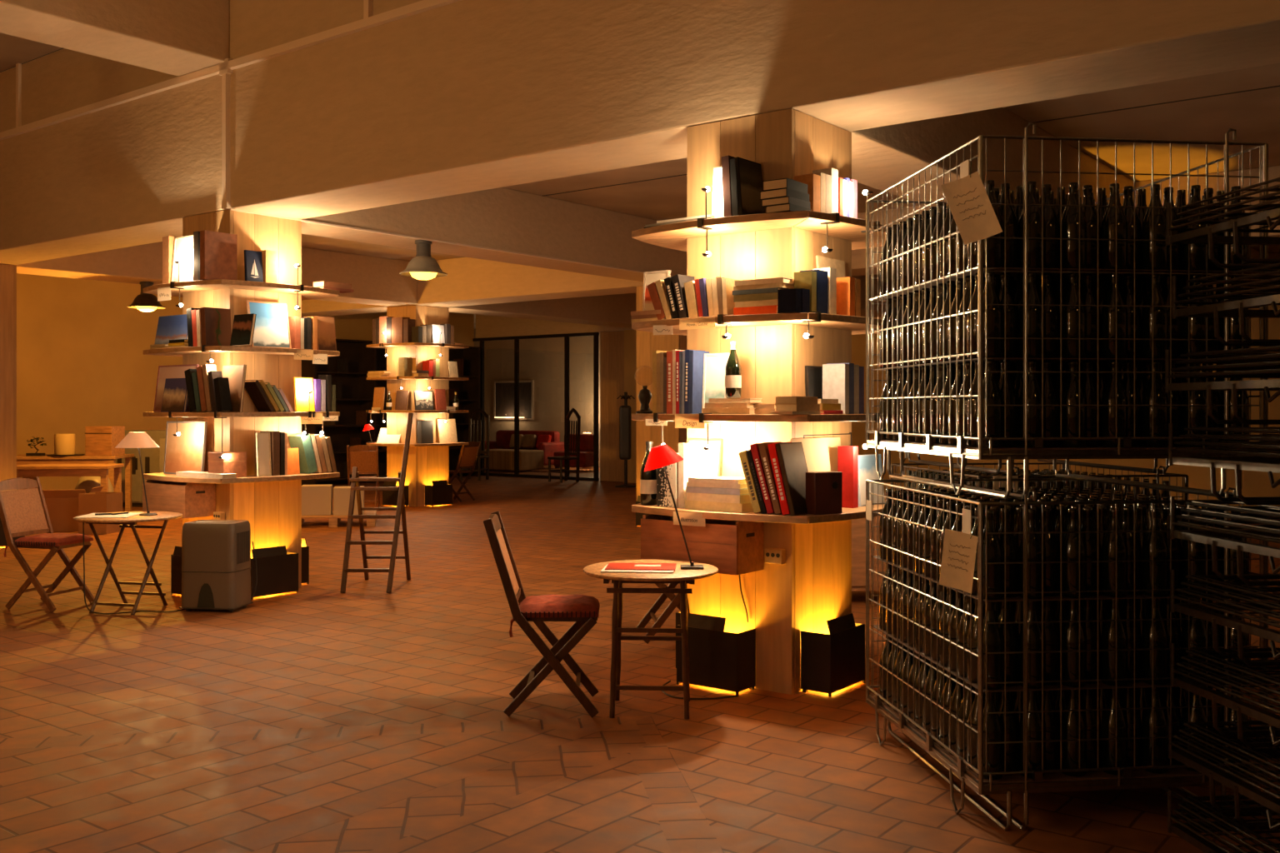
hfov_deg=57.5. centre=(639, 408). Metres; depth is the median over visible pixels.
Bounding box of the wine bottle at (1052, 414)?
[1039,360,1059,447]
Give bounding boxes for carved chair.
[458,408,489,480]
[547,408,580,482]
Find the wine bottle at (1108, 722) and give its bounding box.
[1101,688,1127,774]
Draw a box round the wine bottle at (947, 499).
[944,498,952,509]
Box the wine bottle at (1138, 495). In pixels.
[1135,494,1147,514]
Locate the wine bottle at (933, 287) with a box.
[922,285,938,364]
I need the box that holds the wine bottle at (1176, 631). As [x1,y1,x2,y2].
[1161,598,1181,681]
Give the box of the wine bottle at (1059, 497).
[1053,495,1062,501]
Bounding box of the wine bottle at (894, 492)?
[885,490,899,562]
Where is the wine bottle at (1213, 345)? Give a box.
[1202,275,1221,358]
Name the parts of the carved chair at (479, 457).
leg, post, seat, leg, rail, post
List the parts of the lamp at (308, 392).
stem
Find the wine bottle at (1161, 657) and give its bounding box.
[1141,598,1169,684]
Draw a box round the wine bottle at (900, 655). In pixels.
[892,643,906,712]
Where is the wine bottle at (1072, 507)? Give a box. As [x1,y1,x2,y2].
[1070,505,1081,529]
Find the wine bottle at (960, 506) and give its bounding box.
[951,503,964,532]
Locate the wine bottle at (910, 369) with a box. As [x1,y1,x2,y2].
[900,367,913,441]
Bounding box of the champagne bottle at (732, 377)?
[725,341,741,398]
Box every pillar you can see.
[0,264,16,491]
[182,209,301,588]
[386,305,448,506]
[600,331,624,481]
[636,285,687,500]
[687,108,851,694]
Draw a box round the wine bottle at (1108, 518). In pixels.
[1100,500,1109,522]
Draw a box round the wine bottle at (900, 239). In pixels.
[892,220,906,293]
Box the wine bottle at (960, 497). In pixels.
[958,495,966,503]
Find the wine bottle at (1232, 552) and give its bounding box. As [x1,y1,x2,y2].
[1222,510,1249,594]
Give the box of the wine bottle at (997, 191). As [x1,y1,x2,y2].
[994,187,999,205]
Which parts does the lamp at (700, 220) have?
stem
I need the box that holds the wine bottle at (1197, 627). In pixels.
[1182,598,1209,677]
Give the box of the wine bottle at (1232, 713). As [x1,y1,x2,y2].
[1222,685,1249,770]
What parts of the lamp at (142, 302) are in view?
lamp shade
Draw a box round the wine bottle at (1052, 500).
[1050,499,1059,506]
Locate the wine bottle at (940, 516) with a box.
[931,500,946,580]
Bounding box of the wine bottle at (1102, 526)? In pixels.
[1094,506,1108,550]
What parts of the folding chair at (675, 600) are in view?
leg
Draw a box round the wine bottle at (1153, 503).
[1147,503,1160,524]
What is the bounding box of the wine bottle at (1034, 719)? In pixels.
[1018,690,1044,778]
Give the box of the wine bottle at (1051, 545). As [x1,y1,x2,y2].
[1039,508,1059,596]
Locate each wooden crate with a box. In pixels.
[85,425,124,455]
[142,480,215,518]
[640,514,763,575]
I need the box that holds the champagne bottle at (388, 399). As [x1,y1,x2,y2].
[386,391,391,409]
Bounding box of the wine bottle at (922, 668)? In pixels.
[915,656,929,729]
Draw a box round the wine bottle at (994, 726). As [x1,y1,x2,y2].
[976,692,1002,779]
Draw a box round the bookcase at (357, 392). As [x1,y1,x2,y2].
[301,339,480,485]
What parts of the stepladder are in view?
leg, leg, handle post, leg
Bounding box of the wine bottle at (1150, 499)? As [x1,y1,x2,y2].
[1147,499,1160,519]
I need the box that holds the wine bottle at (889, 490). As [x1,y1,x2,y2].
[879,489,893,559]
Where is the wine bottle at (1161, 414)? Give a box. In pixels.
[1141,360,1169,447]
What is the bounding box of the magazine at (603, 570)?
[600,564,676,573]
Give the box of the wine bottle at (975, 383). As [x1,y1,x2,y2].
[966,360,984,446]
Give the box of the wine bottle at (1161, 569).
[1141,508,1169,596]
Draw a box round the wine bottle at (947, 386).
[939,363,955,444]
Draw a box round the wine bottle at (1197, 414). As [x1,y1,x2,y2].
[1182,364,1209,446]
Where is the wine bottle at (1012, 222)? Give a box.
[998,183,1018,267]
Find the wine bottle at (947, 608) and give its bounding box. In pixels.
[939,587,955,666]
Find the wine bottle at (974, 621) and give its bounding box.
[966,599,984,683]
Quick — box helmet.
[75,476,113,493]
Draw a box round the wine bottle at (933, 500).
[922,498,938,577]
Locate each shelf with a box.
[143,279,339,300]
[143,345,339,356]
[143,411,339,417]
[143,472,339,484]
[366,342,469,349]
[366,376,469,380]
[366,442,469,446]
[368,410,469,412]
[631,210,885,251]
[631,312,882,335]
[631,414,876,421]
[631,500,885,524]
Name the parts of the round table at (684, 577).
leg, leg, rail, rail, leg, leg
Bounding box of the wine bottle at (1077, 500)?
[1075,499,1084,520]
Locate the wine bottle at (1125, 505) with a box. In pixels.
[1121,504,1135,526]
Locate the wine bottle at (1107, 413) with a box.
[1100,360,1127,447]
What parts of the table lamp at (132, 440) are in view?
lamp shade, stem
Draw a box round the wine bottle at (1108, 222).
[1100,183,1127,269]
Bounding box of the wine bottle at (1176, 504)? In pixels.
[1175,503,1184,522]
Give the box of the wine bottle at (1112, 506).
[1108,505,1121,529]
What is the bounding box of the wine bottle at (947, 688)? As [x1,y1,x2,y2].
[939,671,955,749]
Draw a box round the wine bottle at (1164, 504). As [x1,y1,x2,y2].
[1160,503,1169,526]
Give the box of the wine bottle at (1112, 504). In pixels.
[1111,504,1122,524]
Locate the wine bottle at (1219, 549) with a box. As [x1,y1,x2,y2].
[1201,507,1221,593]
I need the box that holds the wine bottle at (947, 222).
[939,201,953,279]
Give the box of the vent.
[236,530,249,564]
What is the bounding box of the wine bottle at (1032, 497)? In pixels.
[1030,495,1039,501]
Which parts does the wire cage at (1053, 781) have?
corner post, rim rail, rim rail, panel, rim rail, rim rail, panel, corner post, latch rod, frame, corner post, rim rail, panel, rim rail, rim rail, panel, latch rod, corner post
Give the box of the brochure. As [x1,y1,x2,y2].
[605,562,676,570]
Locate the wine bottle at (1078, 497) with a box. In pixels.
[1076,496,1085,507]
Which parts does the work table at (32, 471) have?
leg, leg, leg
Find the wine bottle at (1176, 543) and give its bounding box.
[1161,506,1181,594]
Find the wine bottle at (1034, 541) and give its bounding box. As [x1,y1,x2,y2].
[1019,509,1044,599]
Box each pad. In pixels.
[870,267,1259,300]
[870,555,1215,601]
[870,625,1176,692]
[871,357,1190,369]
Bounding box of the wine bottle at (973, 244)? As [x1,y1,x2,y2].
[966,241,977,271]
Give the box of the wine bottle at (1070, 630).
[1061,600,1086,687]
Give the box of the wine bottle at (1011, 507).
[1005,505,1014,530]
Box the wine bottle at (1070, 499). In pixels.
[1064,497,1072,509]
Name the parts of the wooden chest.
panel, panel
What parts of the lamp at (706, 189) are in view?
stem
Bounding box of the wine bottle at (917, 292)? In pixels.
[906,290,921,365]
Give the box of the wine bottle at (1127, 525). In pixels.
[1120,507,1141,594]
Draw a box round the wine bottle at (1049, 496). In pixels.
[1043,494,1051,501]
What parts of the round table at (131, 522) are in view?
leg, leg, leg, leg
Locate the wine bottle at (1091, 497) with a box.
[1090,495,1098,512]
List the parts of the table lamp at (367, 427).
lamp shade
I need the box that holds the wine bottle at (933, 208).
[922,206,938,284]
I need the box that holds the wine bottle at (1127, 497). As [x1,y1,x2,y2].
[1123,495,1135,515]
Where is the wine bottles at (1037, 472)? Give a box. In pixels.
[905,292,1174,514]
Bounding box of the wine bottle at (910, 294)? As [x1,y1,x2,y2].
[900,292,913,366]
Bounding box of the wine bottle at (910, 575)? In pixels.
[900,571,913,643]
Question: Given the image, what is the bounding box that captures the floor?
[0,465,1279,852]
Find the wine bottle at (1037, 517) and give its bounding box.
[1030,505,1041,531]
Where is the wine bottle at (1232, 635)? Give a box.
[1222,599,1249,674]
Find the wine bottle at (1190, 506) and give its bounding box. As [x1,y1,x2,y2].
[1189,505,1199,521]
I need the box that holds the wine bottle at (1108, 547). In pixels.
[1100,508,1127,597]
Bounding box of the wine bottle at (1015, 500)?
[1013,499,1022,507]
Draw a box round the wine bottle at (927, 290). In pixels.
[915,288,929,364]
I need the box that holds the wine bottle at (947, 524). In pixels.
[939,501,955,579]
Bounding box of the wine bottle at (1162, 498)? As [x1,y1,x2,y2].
[1160,497,1169,519]
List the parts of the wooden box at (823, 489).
knob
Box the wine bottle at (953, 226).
[948,218,958,277]
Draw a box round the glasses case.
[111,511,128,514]
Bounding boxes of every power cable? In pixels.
[82,522,185,614]
[250,541,257,599]
[661,680,738,699]
[686,594,689,619]
[738,575,748,622]
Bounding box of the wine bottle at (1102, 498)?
[1100,497,1109,518]
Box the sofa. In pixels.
[485,430,564,468]
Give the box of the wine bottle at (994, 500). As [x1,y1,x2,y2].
[990,498,998,506]
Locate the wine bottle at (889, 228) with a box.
[879,227,891,297]
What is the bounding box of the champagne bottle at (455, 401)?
[453,392,458,409]
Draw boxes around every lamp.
[115,432,159,515]
[127,281,165,311]
[168,411,181,436]
[170,260,181,289]
[171,281,184,307]
[201,345,214,363]
[214,411,226,459]
[294,285,304,309]
[295,263,300,284]
[302,411,311,435]
[306,390,314,417]
[320,411,329,434]
[362,424,375,443]
[399,240,447,279]
[581,432,591,469]
[644,444,704,569]
[653,412,666,444]
[697,186,709,229]
[698,217,712,256]
[699,413,713,450]
[717,314,731,339]
[801,311,820,339]
[820,212,839,252]
[860,190,879,232]
[860,413,879,449]
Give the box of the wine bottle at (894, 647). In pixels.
[885,639,899,707]
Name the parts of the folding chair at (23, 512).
rail, panel, rail, leg, seat frame, leg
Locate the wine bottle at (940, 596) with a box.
[931,584,946,661]
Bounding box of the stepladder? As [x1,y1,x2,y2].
[340,412,413,593]
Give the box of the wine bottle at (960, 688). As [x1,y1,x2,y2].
[948,676,964,755]
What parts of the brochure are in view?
title panel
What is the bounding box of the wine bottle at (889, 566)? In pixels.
[879,563,891,630]
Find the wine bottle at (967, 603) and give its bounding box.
[957,595,974,677]
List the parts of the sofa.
armrest, backrest, armrest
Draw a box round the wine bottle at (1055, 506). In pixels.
[1054,505,1057,523]
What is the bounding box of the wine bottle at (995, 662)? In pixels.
[976,601,1003,689]
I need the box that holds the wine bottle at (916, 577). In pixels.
[908,574,921,647]
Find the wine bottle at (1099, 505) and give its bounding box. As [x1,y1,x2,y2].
[1098,504,1109,526]
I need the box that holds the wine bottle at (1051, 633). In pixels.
[1038,600,1059,684]
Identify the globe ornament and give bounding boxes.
[635,369,652,414]
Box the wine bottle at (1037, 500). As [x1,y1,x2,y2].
[1037,500,1046,508]
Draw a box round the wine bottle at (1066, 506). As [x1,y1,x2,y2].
[1059,505,1069,526]
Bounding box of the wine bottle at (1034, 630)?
[1019,600,1044,689]
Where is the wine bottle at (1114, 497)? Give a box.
[1113,496,1123,517]
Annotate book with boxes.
[150,344,168,347]
[150,346,167,349]
[154,314,187,344]
[160,378,187,412]
[162,235,176,284]
[167,345,188,347]
[168,342,188,345]
[169,339,188,343]
[170,235,193,281]
[175,470,236,479]
[184,369,196,412]
[186,307,199,346]
[191,310,197,346]
[191,371,201,412]
[193,230,199,280]
[195,310,201,346]
[196,365,207,412]
[198,232,199,280]
[200,230,237,279]
[200,307,231,346]
[201,364,216,412]
[207,370,222,412]
[213,377,232,412]
[221,365,246,412]
[230,313,256,346]
[244,250,263,282]
[245,380,274,412]
[256,250,276,283]
[258,380,279,412]
[260,431,279,475]
[264,382,284,412]
[271,385,289,412]
[277,389,293,412]
[280,432,284,475]
[285,433,287,474]
[287,448,299,474]
[288,316,300,349]
[288,433,317,474]
[292,377,314,412]
[300,317,311,349]
[300,318,304,349]
[304,318,307,349]
[305,316,317,349]
[310,434,322,473]
[312,379,320,411]
[313,280,351,289]
[313,434,326,473]
[315,315,336,350]
[318,375,331,411]
[319,286,353,293]
[319,435,331,473]
[320,380,325,411]
[325,436,337,472]
[331,385,335,411]
[367,373,389,375]
[367,375,387,377]
[368,370,390,373]
[372,319,375,344]
[372,387,384,409]
[375,318,379,344]
[379,316,393,343]
[386,317,391,343]
[391,317,409,343]
[395,390,409,409]
[398,357,411,376]
[403,319,414,342]
[411,326,422,342]
[412,370,428,373]
[413,373,428,376]
[415,325,426,343]
[420,325,430,343]
[422,360,433,376]
[426,360,435,376]
[429,359,439,376]
[431,325,444,344]
[434,389,446,409]
[436,419,457,443]
[440,324,450,344]
[448,361,458,377]
[450,325,454,344]
[630,310,660,315]
[631,314,656,319]
[631,317,665,322]
[645,216,710,227]
[646,282,665,319]
[652,350,666,414]
[655,279,673,319]
[656,214,714,223]
[656,353,659,413]
[660,352,666,412]
[663,277,679,319]
[663,357,666,412]
[666,351,672,414]
[670,274,694,318]
[672,350,684,414]
[675,350,682,414]
[678,442,694,508]
[679,351,682,414]
[681,350,684,414]
[684,280,699,317]
[684,350,704,414]
[685,486,749,494]
[685,500,753,512]
[686,481,747,489]
[686,492,750,503]
[688,350,709,414]
[688,475,746,484]
[695,279,703,316]
[699,278,709,316]
[702,408,755,414]
[705,278,714,316]
[705,402,758,408]
[708,398,762,403]
[710,276,730,315]
[711,166,724,218]
[716,277,724,314]
[721,155,734,216]
[721,278,739,314]
[730,158,739,215]
[732,287,785,295]
[733,282,794,290]
[733,292,777,302]
[733,305,777,314]
[734,277,794,286]
[735,156,764,215]
[735,299,777,307]
[739,450,761,513]
[746,450,767,514]
[750,443,774,514]
[753,404,775,409]
[754,409,775,414]
[757,441,782,514]
[760,188,809,201]
[761,196,810,209]
[762,178,807,193]
[765,203,810,213]
[767,441,791,514]
[770,411,820,414]
[775,396,817,404]
[775,404,819,411]
[775,442,808,515]
[777,288,801,313]
[788,437,840,472]
[793,173,820,212]
[794,270,816,311]
[798,288,809,312]
[800,270,827,314]
[805,172,825,212]
[812,168,838,213]
[812,267,836,314]
[815,255,845,277]
[817,399,838,403]
[817,403,840,410]
[820,410,843,414]
[822,364,849,414]
[825,174,831,213]
[826,363,854,414]
[836,276,854,315]
[837,445,858,508]
[838,177,843,215]
[843,177,849,216]
[843,179,846,216]
[850,179,857,218]
[850,180,853,217]
[854,365,859,414]
[855,278,860,316]
[858,454,884,506]
[859,366,864,414]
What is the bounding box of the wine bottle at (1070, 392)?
[1060,360,1086,447]
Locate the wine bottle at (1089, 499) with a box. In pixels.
[1088,498,1097,519]
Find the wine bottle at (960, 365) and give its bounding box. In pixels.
[948,362,964,444]
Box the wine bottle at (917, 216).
[908,214,921,289]
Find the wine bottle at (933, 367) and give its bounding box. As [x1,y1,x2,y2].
[922,365,938,443]
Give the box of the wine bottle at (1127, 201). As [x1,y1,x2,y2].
[1122,185,1141,269]
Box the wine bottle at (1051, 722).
[1038,690,1059,769]
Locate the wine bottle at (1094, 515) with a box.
[1092,504,1096,524]
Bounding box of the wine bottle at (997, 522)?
[990,506,999,532]
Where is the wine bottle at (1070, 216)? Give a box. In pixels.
[1061,182,1086,269]
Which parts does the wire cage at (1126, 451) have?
corner post, rim rail, panel, rim rail, rim rail, panel, rim rail, corner post, latch rod, frame, rim rail, rim rail, panel, rim rail, panel, rim rail, latch rod, corner post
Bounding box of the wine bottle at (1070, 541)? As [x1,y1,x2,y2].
[1061,509,1086,598]
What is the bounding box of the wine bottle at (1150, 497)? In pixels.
[1147,495,1157,516]
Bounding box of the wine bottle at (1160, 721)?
[1141,687,1169,773]
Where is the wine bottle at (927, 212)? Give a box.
[915,210,929,287]
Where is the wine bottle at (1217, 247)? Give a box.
[1203,187,1221,270]
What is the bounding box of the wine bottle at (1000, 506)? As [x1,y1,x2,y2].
[995,505,1004,524]
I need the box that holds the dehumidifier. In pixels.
[179,520,253,612]
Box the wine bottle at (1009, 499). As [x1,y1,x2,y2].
[1004,497,1012,501]
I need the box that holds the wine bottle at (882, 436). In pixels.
[879,369,891,439]
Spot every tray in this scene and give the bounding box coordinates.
[46,454,84,456]
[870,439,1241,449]
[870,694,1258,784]
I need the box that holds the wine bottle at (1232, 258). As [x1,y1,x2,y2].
[1222,185,1249,270]
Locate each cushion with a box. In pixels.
[15,533,93,546]
[509,434,523,448]
[519,594,599,617]
[521,434,536,448]
[536,435,551,448]
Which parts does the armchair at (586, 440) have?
seat, backrest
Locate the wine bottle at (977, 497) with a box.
[972,495,979,500]
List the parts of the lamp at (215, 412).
stem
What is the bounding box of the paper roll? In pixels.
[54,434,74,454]
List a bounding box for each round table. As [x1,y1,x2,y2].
[74,511,182,614]
[583,560,718,719]
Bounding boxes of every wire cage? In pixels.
[865,122,1268,499]
[865,478,1268,831]
[890,462,1188,599]
[899,285,1187,474]
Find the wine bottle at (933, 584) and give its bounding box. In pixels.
[922,580,938,656]
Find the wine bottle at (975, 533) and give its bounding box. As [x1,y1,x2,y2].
[967,507,984,595]
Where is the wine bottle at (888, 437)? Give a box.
[885,368,899,439]
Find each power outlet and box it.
[213,511,225,519]
[765,548,785,564]
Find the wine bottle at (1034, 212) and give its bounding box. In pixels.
[1018,180,1044,268]
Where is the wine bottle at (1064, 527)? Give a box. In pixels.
[1053,506,1067,550]
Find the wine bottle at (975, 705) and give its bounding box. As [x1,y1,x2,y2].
[966,688,984,770]
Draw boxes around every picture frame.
[153,364,199,412]
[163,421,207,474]
[245,300,291,348]
[255,432,271,476]
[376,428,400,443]
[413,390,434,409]
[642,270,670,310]
[686,438,723,476]
[701,353,729,413]
[803,432,852,446]
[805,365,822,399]
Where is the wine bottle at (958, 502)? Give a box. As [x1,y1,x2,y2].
[952,500,960,514]
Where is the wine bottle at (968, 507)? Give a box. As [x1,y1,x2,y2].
[959,505,974,590]
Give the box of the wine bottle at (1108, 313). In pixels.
[1100,271,1127,358]
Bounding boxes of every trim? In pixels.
[0,0,461,140]
[15,63,21,127]
[219,58,233,75]
[221,73,229,205]
[221,200,231,209]
[230,208,672,276]
[363,0,372,18]
[543,85,1279,196]
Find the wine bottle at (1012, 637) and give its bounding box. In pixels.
[996,601,1018,686]
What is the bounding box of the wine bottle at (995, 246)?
[976,180,1003,267]
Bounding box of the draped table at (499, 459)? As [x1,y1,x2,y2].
[484,449,543,470]
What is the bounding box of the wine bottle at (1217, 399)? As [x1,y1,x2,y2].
[1202,364,1221,441]
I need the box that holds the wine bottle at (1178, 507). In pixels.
[1175,505,1188,588]
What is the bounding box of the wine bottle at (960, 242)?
[957,228,966,274]
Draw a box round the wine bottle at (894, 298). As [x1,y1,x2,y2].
[885,296,899,367]
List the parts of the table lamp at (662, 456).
lamp shade, stem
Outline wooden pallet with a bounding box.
[301,510,376,527]
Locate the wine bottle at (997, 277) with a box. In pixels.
[994,274,999,294]
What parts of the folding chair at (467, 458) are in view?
leg, seat frame, leg, rail, panel, rail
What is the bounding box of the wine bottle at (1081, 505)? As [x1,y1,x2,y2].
[1073,504,1083,525]
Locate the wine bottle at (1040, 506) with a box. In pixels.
[1034,505,1041,525]
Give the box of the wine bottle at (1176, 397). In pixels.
[1162,360,1181,446]
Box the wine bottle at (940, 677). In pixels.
[931,666,946,742]
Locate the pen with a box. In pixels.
[95,512,116,515]
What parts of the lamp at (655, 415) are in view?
stem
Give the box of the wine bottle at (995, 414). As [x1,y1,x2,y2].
[976,359,1003,447]
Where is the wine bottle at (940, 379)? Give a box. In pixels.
[931,364,946,444]
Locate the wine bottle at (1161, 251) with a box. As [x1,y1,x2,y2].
[1141,184,1169,269]
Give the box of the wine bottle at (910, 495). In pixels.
[900,493,913,568]
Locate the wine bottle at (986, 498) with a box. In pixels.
[980,496,989,502]
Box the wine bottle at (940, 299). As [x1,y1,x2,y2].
[931,283,946,363]
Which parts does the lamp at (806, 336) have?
bulb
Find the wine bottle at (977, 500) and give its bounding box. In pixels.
[975,499,984,502]
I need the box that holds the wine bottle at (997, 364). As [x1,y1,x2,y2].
[994,360,999,383]
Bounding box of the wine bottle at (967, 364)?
[957,361,974,445]
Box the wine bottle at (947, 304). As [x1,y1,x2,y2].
[939,280,954,362]
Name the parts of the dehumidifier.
control panel, water tank, plate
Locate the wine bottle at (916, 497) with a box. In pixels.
[906,495,921,570]
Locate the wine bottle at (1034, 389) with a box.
[1018,359,1044,447]
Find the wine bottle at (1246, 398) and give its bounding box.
[1222,378,1249,441]
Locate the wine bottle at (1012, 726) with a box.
[996,691,1018,774]
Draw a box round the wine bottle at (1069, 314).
[1061,270,1086,358]
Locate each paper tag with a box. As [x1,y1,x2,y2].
[939,523,978,594]
[940,162,1002,244]
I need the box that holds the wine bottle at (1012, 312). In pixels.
[998,272,1018,358]
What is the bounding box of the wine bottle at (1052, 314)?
[1040,272,1059,358]
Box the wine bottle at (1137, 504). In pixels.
[1135,504,1148,525]
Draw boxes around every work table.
[16,454,134,510]
[16,463,124,492]
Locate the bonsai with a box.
[25,437,46,456]
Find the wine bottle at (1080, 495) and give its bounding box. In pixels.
[1079,494,1087,500]
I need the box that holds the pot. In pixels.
[25,453,44,456]
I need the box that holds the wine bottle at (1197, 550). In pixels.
[1182,507,1209,594]
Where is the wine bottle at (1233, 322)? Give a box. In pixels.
[1222,273,1249,357]
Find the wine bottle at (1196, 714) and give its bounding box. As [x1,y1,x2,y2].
[1182,692,1209,771]
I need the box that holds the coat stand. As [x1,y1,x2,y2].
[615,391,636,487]
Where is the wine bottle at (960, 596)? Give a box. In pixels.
[948,591,964,672]
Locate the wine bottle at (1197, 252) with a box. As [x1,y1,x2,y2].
[1182,185,1209,270]
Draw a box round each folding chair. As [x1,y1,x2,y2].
[0,476,94,612]
[346,445,379,507]
[448,441,481,502]
[483,510,599,718]
[636,583,687,644]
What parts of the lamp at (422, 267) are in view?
lamp shade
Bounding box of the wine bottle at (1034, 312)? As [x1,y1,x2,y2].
[1018,270,1044,358]
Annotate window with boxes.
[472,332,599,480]
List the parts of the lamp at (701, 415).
stem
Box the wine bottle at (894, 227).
[885,224,899,294]
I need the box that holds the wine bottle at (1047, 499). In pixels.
[1040,496,1049,501]
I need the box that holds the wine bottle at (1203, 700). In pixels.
[1201,685,1221,764]
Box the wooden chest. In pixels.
[851,492,885,591]
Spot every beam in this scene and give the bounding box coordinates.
[0,0,229,76]
[0,0,1279,264]
[15,241,417,306]
[301,165,1279,317]
[301,187,687,282]
[445,293,636,328]
[475,252,1279,338]
[850,107,1133,209]
[851,274,885,317]
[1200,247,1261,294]
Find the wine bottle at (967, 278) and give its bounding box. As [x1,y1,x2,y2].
[957,275,974,359]
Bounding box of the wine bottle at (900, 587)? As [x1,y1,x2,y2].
[892,568,906,639]
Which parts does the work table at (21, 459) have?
leg, leg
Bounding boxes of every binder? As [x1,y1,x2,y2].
[324,420,334,425]
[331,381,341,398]
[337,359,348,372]
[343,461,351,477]
[350,437,360,446]
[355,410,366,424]
[376,360,379,370]
[378,462,384,475]
[380,445,386,449]
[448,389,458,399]
[448,412,453,419]
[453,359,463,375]
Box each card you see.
[157,286,170,301]
[294,350,313,359]
[300,413,322,424]
[312,353,327,364]
[322,415,338,420]
[371,407,380,413]
[446,406,454,411]
[645,419,667,425]
[653,325,672,334]
[673,511,705,526]
[675,414,704,428]
[679,317,714,329]
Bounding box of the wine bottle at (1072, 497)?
[1066,495,1074,505]
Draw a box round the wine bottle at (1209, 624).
[1204,599,1221,674]
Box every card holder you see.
[865,500,872,520]
[960,159,969,179]
[962,509,971,534]
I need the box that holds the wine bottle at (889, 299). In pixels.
[879,298,891,368]
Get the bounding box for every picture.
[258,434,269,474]
[493,380,534,419]
[704,355,725,408]
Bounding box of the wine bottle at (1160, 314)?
[1141,271,1168,359]
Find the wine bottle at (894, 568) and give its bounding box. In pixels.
[885,565,899,634]
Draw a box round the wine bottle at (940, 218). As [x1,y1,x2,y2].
[931,202,946,282]
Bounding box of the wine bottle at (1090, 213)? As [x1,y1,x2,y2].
[1081,185,1100,269]
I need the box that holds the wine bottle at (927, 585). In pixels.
[915,577,929,652]
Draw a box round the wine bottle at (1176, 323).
[1162,274,1181,359]
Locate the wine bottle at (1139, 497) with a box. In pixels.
[1135,496,1148,517]
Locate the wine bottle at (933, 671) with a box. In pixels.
[922,661,938,734]
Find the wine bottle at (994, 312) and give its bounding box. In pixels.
[976,270,1002,358]
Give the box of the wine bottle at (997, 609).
[994,601,1000,621]
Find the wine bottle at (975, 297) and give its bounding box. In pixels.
[966,272,984,359]
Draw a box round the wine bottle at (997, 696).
[994,692,1000,709]
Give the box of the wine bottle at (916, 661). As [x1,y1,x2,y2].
[906,651,921,724]
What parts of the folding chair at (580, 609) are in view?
rail, panel, rail, leg, leg, seat frame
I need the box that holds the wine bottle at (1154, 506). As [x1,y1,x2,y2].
[1148,505,1161,528]
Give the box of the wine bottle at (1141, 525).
[1135,505,1148,548]
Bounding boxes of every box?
[0,518,24,546]
[42,485,103,531]
[78,492,122,534]
[170,545,182,594]
[207,451,247,477]
[250,545,298,599]
[301,485,332,515]
[301,538,309,584]
[333,485,364,515]
[382,481,408,506]
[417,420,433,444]
[425,480,452,506]
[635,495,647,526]
[675,611,680,668]
[676,613,755,694]
[800,613,864,696]
[805,471,842,514]
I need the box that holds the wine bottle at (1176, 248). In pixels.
[1162,186,1181,269]
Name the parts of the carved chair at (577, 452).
leg, leg, seat, post, rail, post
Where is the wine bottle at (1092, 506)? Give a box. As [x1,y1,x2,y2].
[1085,504,1095,528]
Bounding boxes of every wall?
[16,273,474,489]
[474,328,599,467]
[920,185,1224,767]
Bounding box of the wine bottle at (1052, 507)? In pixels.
[1045,505,1055,529]
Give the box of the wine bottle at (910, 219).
[900,217,913,291]
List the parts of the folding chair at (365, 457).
rail, panel, rail, leg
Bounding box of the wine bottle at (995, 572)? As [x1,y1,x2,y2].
[976,510,1003,599]
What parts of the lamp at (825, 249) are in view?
bulb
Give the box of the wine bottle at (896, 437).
[892,368,906,440]
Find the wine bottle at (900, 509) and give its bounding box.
[892,491,906,564]
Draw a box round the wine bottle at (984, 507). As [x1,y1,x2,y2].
[983,505,989,524]
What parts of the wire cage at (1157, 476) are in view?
corner post, panel, rim rail, rim rail, panel, corner post, latch rod, rim rail, panel, rim rail, panel, latch rod, corner post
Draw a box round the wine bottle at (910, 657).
[900,647,913,714]
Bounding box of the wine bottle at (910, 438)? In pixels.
[907,366,921,441]
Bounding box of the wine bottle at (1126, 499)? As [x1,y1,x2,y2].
[1122,498,1135,519]
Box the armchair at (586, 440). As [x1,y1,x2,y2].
[553,434,593,467]
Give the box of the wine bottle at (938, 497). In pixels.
[935,496,943,508]
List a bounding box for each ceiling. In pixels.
[0,32,62,71]
[301,63,1279,328]
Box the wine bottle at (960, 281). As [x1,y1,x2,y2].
[948,278,964,361]
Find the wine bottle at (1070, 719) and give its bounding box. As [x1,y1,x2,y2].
[1061,690,1086,776]
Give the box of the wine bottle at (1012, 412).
[997,360,1018,447]

